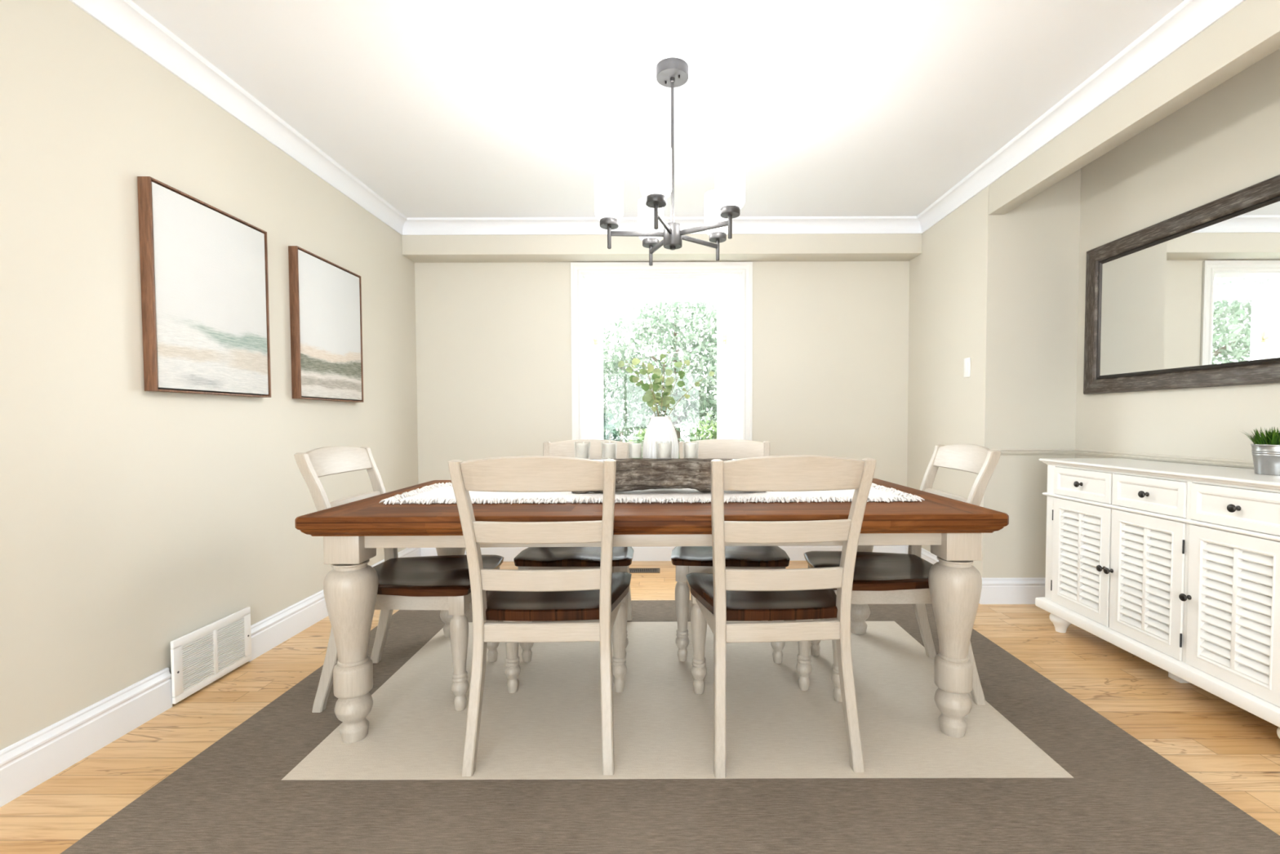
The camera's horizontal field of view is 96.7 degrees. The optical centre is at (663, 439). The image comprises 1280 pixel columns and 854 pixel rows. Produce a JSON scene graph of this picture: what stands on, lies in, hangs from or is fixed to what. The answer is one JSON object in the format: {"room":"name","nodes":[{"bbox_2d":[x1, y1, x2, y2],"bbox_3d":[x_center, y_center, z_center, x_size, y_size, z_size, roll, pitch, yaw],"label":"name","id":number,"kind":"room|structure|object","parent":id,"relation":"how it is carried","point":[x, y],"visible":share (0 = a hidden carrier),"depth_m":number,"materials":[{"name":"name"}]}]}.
{"room":"dining room","nodes":[
{"label":"dining room","id":0,"kind":"room"},
{"bbox_2d":[0,0,418,750],"bbox_3d":[-1.958,-0.195,0.695,0.120,2.535,7.643,0,2,0],"label":"wall","id":1,"kind":"structure","parent":0,"point":[135,521],"depth_m":2.00,"materials":[{"name":"paint"}]},
{"bbox_2d":[137,176,271,397],"bbox_3d":[-1.875,-0.572,2.368,0.045,0.772,0.608,0,2,0],"label":"framed painting","id":2,"kind":"object","parent":1,"relation":"attached to","point":[204,277],"visible":1,"depth_m":2.28,"materials":[{"name":"brown wood"}]},
{"bbox_2d":[0,547,421,807],"bbox_3d":[-1.886,0.995,0.725,0.016,0.153,7.383,0,2,0],"label":"baseboard","id":3,"kind":"structure","parent":1,"relation":"attached to","point":[34,759],"depth_m":1.91,"materials":[{"name":"white paint"}]},
{"bbox_2d":[170,606,251,703],"bbox_3d":[-1.878,0.884,2.368,0.031,0.242,0.405,0,2,0],"label":"air vent","id":4,"kind":"object","parent":1,"relation":"in","point":[203,655],"visible":1,"depth_m":2.34,"materials":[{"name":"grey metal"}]},
{"bbox_2d":[68,0,406,235],"bbox_3d":[-1.864,-1.409,0.540,0.074,0.099,7.174,0,2,0],"label":"trim","id":5,"kind":"structure","parent":1,"relation":"attached to","point":[124,18],"depth_m":2.42,"materials":[{"name":"white paint"}]},
{"bbox_2d":[288,245,364,402],"bbox_3d":[-1.875,-0.603,3.194,0.045,0.771,0.609,0,2,0],"label":"framed painting","id":6,"kind":"object","parent":1,"relation":"attached to","point":[326,296],"visible":1,"depth_m":3.11,"materials":[{"name":"brown wood"}]},
{"bbox_2d":[402,216,921,235],"bbox_3d":[-0.013,-1.534,4.088,3.778,0.099,0.074,0,2,0],"label":"trim","id":7,"kind":"structure","parent":1,"relation":"attached to","point":[740,224],"depth_m":4.10,"materials":[{"name":"white paint"}]},
{"bbox_2d":[0,560,1279,853],"bbox_3d":[0.261,1.125,0.740,4.549,0.120,7.643,0,2,0],"label":"floor","id":8,"kind":"structure","parent":0,"point":[1234,752],"depth_m":2.05,"materials":[{"name":"brown wood"}]},
{"bbox_2d":[629,568,659,573],"bbox_3d":[-0.162,0.950,4.114,0.270,0.005,0.120,0,2,0],"label":"floor vent","id":9,"kind":"object","parent":8,"relation":"in","point":[631,570],"visible":0.67,"depth_m":4.11,"materials":[{"name":"brown metal"}]},
{"bbox_2d":[60,600,1279,853],"bbox_3d":[0.043,1.006,2.389,3.120,0.007,2.068,0,2,0],"label":"area rug","id":10,"kind":"object","parent":8,"relation":"on","point":[1034,769],"visible":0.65,"depth_m":1.76,"materials":[{"name":"beige carpet"}]},
{"bbox_2d":[293,446,503,712],"bbox_3d":[-1.039,0.518,2.333,0.653,0.979,0.528,0,2,-1],"label":"dining chair","id":11,"kind":"object","parent":10,"relation":"on","point":[442,582],"visible":0.59,"depth_m":2.14,"materials":[{"name":"brown wood"}]},
{"bbox_2d":[448,455,631,776],"bbox_3d":[-0.390,0.528,1.992,0.528,0.979,0.653,0,2,-1],"label":"dining chair","id":12,"kind":"object","parent":10,"relation":"on","point":[513,597],"visible":1,"depth_m":1.78,"materials":[{"name":"brown wood"}]},
{"bbox_2d":[513,439,634,662],"bbox_3d":[-0.405,0.500,2.815,0.528,0.979,0.653,0,2,0],"label":"dining chair","id":13,"kind":"object","parent":10,"relation":"on","point":[531,557],"visible":0.3,"depth_m":2.62,"materials":[{"name":"brown wood"}]},
{"bbox_2d":[294,478,1008,742],"bbox_3d":[-0.035,0.614,2.412,2.314,0.776,1.136,0,2,-1],"label":"dining table","id":14,"kind":"object","parent":10,"relation":"on","point":[352,532],"visible":0.7,"depth_m":1.90,"materials":[{"name":"brown wood"}]},
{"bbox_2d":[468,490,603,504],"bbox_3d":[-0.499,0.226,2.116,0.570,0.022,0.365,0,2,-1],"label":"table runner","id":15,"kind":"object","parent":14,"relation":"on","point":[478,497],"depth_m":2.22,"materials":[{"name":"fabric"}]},
{"bbox_2d":[614,488,711,503],"bbox_3d":[-0.001,0.223,2.149,0.370,0.022,0.420,0,2,-1],"label":"table runner","id":16,"kind":"object","parent":14,"relation":"on","point":[661,495],"depth_m":2.26,"materials":[{"name":"fabric"}]},
{"bbox_2d":[571,457,731,493],"bbox_3d":[0.023,0.150,2.369,0.810,0.141,0.152,0,2,0],"label":"driftwood log","id":17,"kind":"object","parent":16,"relation":"on","point":[638,473],"visible":0.56,"depth_m":2.31,"materials":[{"name":"wood"}]},
{"bbox_3d":[0.001,0.046,2.363,0.069,0.074,0.069,0,2,0],"label":"glass","id":18,"kind":"object","parent":17,"relation":"on","visible":0},
{"bbox_2d":[657,442,670,457],"bbox_3d":[0.001,0.044,2.363,0.051,0.066,0.051,0,2,0],"label":"candle","id":19,"kind":"object","parent":18,"relation":"in","point":[664,449],"visible":1,"depth_m":2.34,"materials":[{"name":"wax"}]},
{"bbox_3d":[-0.228,0.047,2.363,0.069,0.074,0.069,0,2,0],"label":"glass","id":20,"kind":"object","parent":17,"relation":"on","visible":0},
{"bbox_2d":[602,441,614,457],"bbox_3d":[-0.228,0.044,2.363,0.051,0.066,0.051,0,2,0],"label":"candle","id":21,"kind":"object","parent":20,"relation":"in","point":[608,449],"visible":1,"depth_m":2.34,"materials":[{"name":"wax"}]},
{"bbox_3d":[-0.117,0.047,2.363,0.069,0.074,0.069,0,2,0],"label":"glass","id":22,"kind":"object","parent":17,"relation":"on","visible":0},
{"bbox_2d":[629,442,641,457],"bbox_3d":[-0.117,0.044,2.363,0.051,0.066,0.051,0,2,0],"label":"candle","id":23,"kind":"object","parent":22,"relation":"in","point":[635,449],"visible":1,"depth_m":2.34,"materials":[{"name":"wax"}]},
{"bbox_3d":[0.113,0.046,2.363,0.069,0.074,0.069,0,2,0],"label":"glass","id":24,"kind":"object","parent":17,"relation":"on","visible":0},
{"bbox_2d":[684,441,697,457],"bbox_3d":[0.113,0.043,2.363,0.051,0.066,0.051,0,2,0],"label":"candle","id":25,"kind":"object","parent":24,"relation":"in","point":[691,449],"visible":1,"depth_m":2.34,"materials":[{"name":"wax"}]},
{"bbox_3d":[-0.338,0.047,2.363,0.069,0.074,0.069,0,2,0],"label":"glass","id":26,"kind":"object","parent":17,"relation":"on","visible":0},
{"bbox_2d":[576,442,588,457],"bbox_3d":[-0.338,0.045,2.363,0.051,0.066,0.051,0,2,0],"label":"candle","id":27,"kind":"object","parent":26,"relation":"in","point":[582,449],"visible":0.98,"depth_m":2.34,"materials":[{"name":"wax"}]},
{"bbox_2d":[642,416,679,458],"bbox_3d":[-0.013,0.057,2.538,0.161,0.315,0.161,0,2,0],"label":"vase","id":28,"kind":"object","parent":16,"relation":"on","point":[661,429],"visible":0.59,"depth_m":2.48,"materials":[{"name":"white ceramic"}]},
{"bbox_2d":[617,358,656,416],"bbox_3d":[-0.113,-0.124,2.551,0.184,0.478,0.091,0,2,0],"label":"stem","id":29,"kind":"object","parent":28,"relation":"in","point":[633,379],"visible":0.67,"depth_m":2.54,"materials":[{"name":"green plant"}]},
{"bbox_2d":[638,361,664,416],"bbox_3d":[-0.051,-0.112,2.503,0.080,0.456,0.138,1,2,31],"label":"stem","id":30,"kind":"object","parent":28,"relation":"in","point":[650,367],"visible":0.77,"depth_m":2.49,"materials":[{"name":"green plant"}]},
{"bbox_2d":[640,382,662,414],"bbox_3d":[-0.052,-0.064,2.500,0.092,0.359,0.077,0,2,0],"label":"stem","id":31,"kind":"object","parent":28,"relation":"in","point":[651,402],"visible":0.85,"depth_m":2.49,"materials":[{"name":"green plant"}]},
{"bbox_2d":[653,351,669,416],"bbox_3d":[-0.011,-0.136,2.553,0.077,0.501,0.086,0,2,0],"label":"stem","id":32,"kind":"object","parent":28,"relation":"in","point":[658,371],"visible":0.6,"depth_m":2.54,"materials":[{"name":"green plant"}]},
{"bbox_2d":[655,368,673,413],"bbox_3d":[0.004,-0.095,2.502,0.077,0.422,0.084,0,2,0],"label":"stem","id":33,"kind":"object","parent":28,"relation":"in","point":[668,381],"visible":0.91,"depth_m":2.48,"materials":[{"name":"green plant"}]},
{"bbox_2d":[662,358,689,416],"bbox_3d":[0.056,-0.122,2.525,0.120,0.474,0.090,0,2,0],"label":"stem","id":34,"kind":"object","parent":28,"relation":"in","point":[678,364],"visible":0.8,"depth_m":2.51,"materials":[{"name":"green plant"}]},
{"bbox_2d":[667,371,714,416],"bbox_3d":[0.102,-0.094,2.538,0.247,0.417,0.066,0,2,-9],"label":"stem","id":35,"kind":"object","parent":28,"relation":"in","point":[711,373],"visible":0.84,"depth_m":2.53,"materials":[{"name":"green plant"}]},
{"bbox_2d":[671,439,790,663],"bbox_3d":[0.312,0.498,2.808,0.528,0.979,0.653,0,2,3],"label":"dining chair","id":36,"kind":"object","parent":10,"relation":"on","point":[686,560],"visible":0.52,"depth_m":2.55,"materials":[{"name":"brown wood"}]},
{"bbox_2d":[685,454,876,777],"bbox_3d":[0.368,0.526,1.992,0.528,0.979,0.653,0,2,-4],"label":"dining chair","id":37,"kind":"object","parent":10,"relation":"on","point":[803,595],"visible":1,"depth_m":1.78,"materials":[{"name":"brown wood"}]},
{"bbox_2d":[804,444,1001,705],"bbox_3d":[0.956,0.511,2.382,0.653,0.979,0.528,0,2,2],"label":"dining chair","id":38,"kind":"object","parent":10,"relation":"on","point":[878,578],"visible":0.42,"depth_m":2.29,"materials":[{"name":"brown wood"}]},
{"bbox_2d":[1035,457,1279,738],"bbox_3d":[2.176,0.563,2.357,0.442,0.884,1.286,0,2,0],"label":"sideboard","id":39,"kind":"object","parent":8,"relation":"on","point":[1175,566],"visible":1,"depth_m":2.23,"materials":[{"name":"white wood"}]},
{"bbox_2d":[1240,426,1279,475],"bbox_3d":[2.244,0.041,2.084,0.198,0.177,0.182,0,2,0],"label":"potted grass","id":40,"kind":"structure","parent":39,"relation":"on","point":[1265,451],"depth_m":2.07,"materials":[{"name":"metal"}]},
{"bbox_2d":[1250,443,1279,475],"bbox_3d":[2.243,0.074,2.089,0.126,0.110,0.126,0,2,0],"label":"pot","id":41,"kind":"object","parent":40,"relation":"attached to","point":[1266,456],"depth_m":2.07,"materials":[{"name":"silver metal"}]},
{"bbox_2d":[131,0,1184,217],"bbox_3d":[0.253,-1.528,0.650,4.549,0.120,7.643,0,2,0],"label":"ceiling","id":42,"kind":"structure","parent":0,"point":[442,108],"depth_m":2.50,"materials":[{"name":"paint"}]},
{"bbox_2d":[600,57,739,266],"bbox_3d":[0.016,-1.155,2.343,0.600,0.738,0.615,0,2,0],"label":"chandelier","id":43,"kind":"object","parent":42,"relation":"hanging from","point":[672,73],"visible":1,"depth_m":2.33,"materials":[{"name":"grey metal"}]},
{"bbox_2d":[414,261,909,486],"bbox_3d":[-0.009,-0.327,4.444,3.778,2.535,0.140,0,2,0],"label":"wall","id":44,"kind":"structure","parent":0,"point":[830,339],"depth_m":4.37,"materials":[{"name":"paint"}]},
{"bbox_2d":[401,233,921,262],"bbox_3d":[-0.013,-1.468,4.232,3.778,0.240,0.209,0,2,0],"label":"beam","id":45,"kind":"structure","parent":44,"relation":"attached to","point":[828,246],"depth_m":4.13,"materials":[{"name":"paint"}]},
{"bbox_2d":[570,262,752,461],"bbox_3d":[-0.013,-0.465,4.759,1.447,1.790,0.877,0,2,0],"label":"window","id":46,"kind":"structure","parent":44,"relation":"in","point":[734,301],"depth_m":4.97,"materials":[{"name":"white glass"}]},
{"bbox_2d":[420,545,905,561],"bbox_3d":[-0.006,0.866,4.406,3.778,0.153,0.016,0,2,0],"label":"baseboard","id":47,"kind":"structure","parent":44,"relation":"attached to","point":[796,553],"depth_m":4.40,"materials":[{"name":"white paint"}]},
{"bbox_2d":[906,168,1080,577],"bbox_3d":[2.205,-0.316,3.918,0.652,2.535,1.193,0,2,0],"label":"wall","id":48,"kind":"structure","parent":0,"point":[1000,292],"depth_m":3.34,"materials":[{"name":"paint"}]},
{"bbox_2d":[963,357,970,377],"bbox_3d":[1.874,-0.442,3.517,0.010,0.120,0.072,0,2,0],"label":"light switch","id":49,"kind":"object","parent":48,"relation":"attached to","point":[966,373],"visible":1,"depth_m":3.51,"materials":[{"name":"white plastic"}]},
{"bbox_2d":[905,545,1045,604],"bbox_3d":[2.141,0.983,0.725,0.548,0.153,7.383,0,2,0],"label":"baseboard","id":50,"kind":"structure","parent":48,"relation":"attached to","point":[993,590],"depth_m":3.35,"materials":[{"name":"white paint"}]},
{"bbox_2d":[916,0,1245,233],"bbox_3d":[1.839,-1.420,0.540,0.074,0.099,7.174,0,2,0],"label":"trim","id":51,"kind":"structure","parent":48,"relation":"attached to","point":[1190,18],"depth_m":2.44,"materials":[{"name":"white paint"}]},
{"bbox_2d":[988,0,1279,214],"bbox_3d":[1.923,-1.323,0.121,0.092,0.266,6.330,0,2,0],"label":"beam","id":52,"kind":"structure","parent":48,"relation":"attached to","point":[1250,33],"depth_m":2.19,"materials":[{"name":"paint"}]},
{"bbox_2d":[1075,48,1279,461],"bbox_3d":[2.471,-0.188,0.099,0.120,2.535,6.450,0,2,0],"label":"wall","id":53,"kind":"structure","parent":0,"point":[1225,141],"depth_m":2.64,"materials":[{"name":"paint"}]},
{"bbox_2d":[990,448,1253,469],"bbox_3d":[2.147,0.180,0.171,0.532,0.035,6.330,0,2,0],"label":"trim","id":54,"kind":"structure","parent":53,"relation":"attached to","point":[1166,458],"depth_m":2.87,"materials":[{"name":"paint"}]},
{"bbox_2d":[1083,174,1279,394],"bbox_3d":[2.391,-0.628,2.401,0.034,0.804,1.630,0,2,0],"label":"wall mirror","id":55,"kind":"object","parent":53,"relation":"attached to","point":[1190,299],"visible":1,"depth_m":2.58,"materials":[{"name":"mirror glass"},{"name":"wood"}]},
{"label":"outside","id":56,"kind":"structure","parent":0,"visible":0},
{"bbox_3d":[0.003,0.865,22.333,60.000,0.150,35.417,0,2,0],"label":"ground","id":57,"kind":"structure","parent":56,"visible":0},
{"bbox_2d":[603,374,613,432],"bbox_3d":[-2.677,-0.887,13.174,3.041,3.989,2.591,0,2,0],"label":"tree","id":58,"kind":"object","parent":57,"relation":"on","point":[604,375],"visible":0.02,"depth_m":13.22,"materials":[{"name":"green plant"}]},
{"bbox_2d":[603,413,622,441],"bbox_3d":[-0.974,0.473,8.399,1.078,1.722,0.748,1,2,30],"label":"conifer shrub","id":59,"kind":"object","parent":57,"relation":"on","point":[615,434],"visible":0.09,"depth_m":8.25,"materials":[{"name":"green plant"}]},
{"bbox_2d":[626,428,679,458],"bbox_3d":[-0.153,0.620,7.430,0.918,1.529,0.776,0,2,0],"label":"shrub","id":60,"kind":"object","parent":57,"relation":"on","point":[641,437],"visible":0.02,"depth_m":7.44,"materials":[{"name":"green plant"}]},
{"bbox_2d":[603,302,716,450],"bbox_3d":[0.204,-0.781,10.465,3.904,3.944,3.140,0,2,0],"label":"tree","id":61,"kind":"object","parent":57,"relation":"on","point":[697,407],"visible":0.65,"depth_m":9.86,"materials":[{"name":"green plant"}]},
{"bbox_2d":[684,413,716,442],"bbox_3d":[0.805,0.366,8.650,1.184,1.775,0.856,0,2,0],"label":"shrub","id":62,"kind":"object","parent":57,"relation":"on","point":[704,428],"visible":0.1,"depth_m":8.57,"materials":[{"name":"green plant"}]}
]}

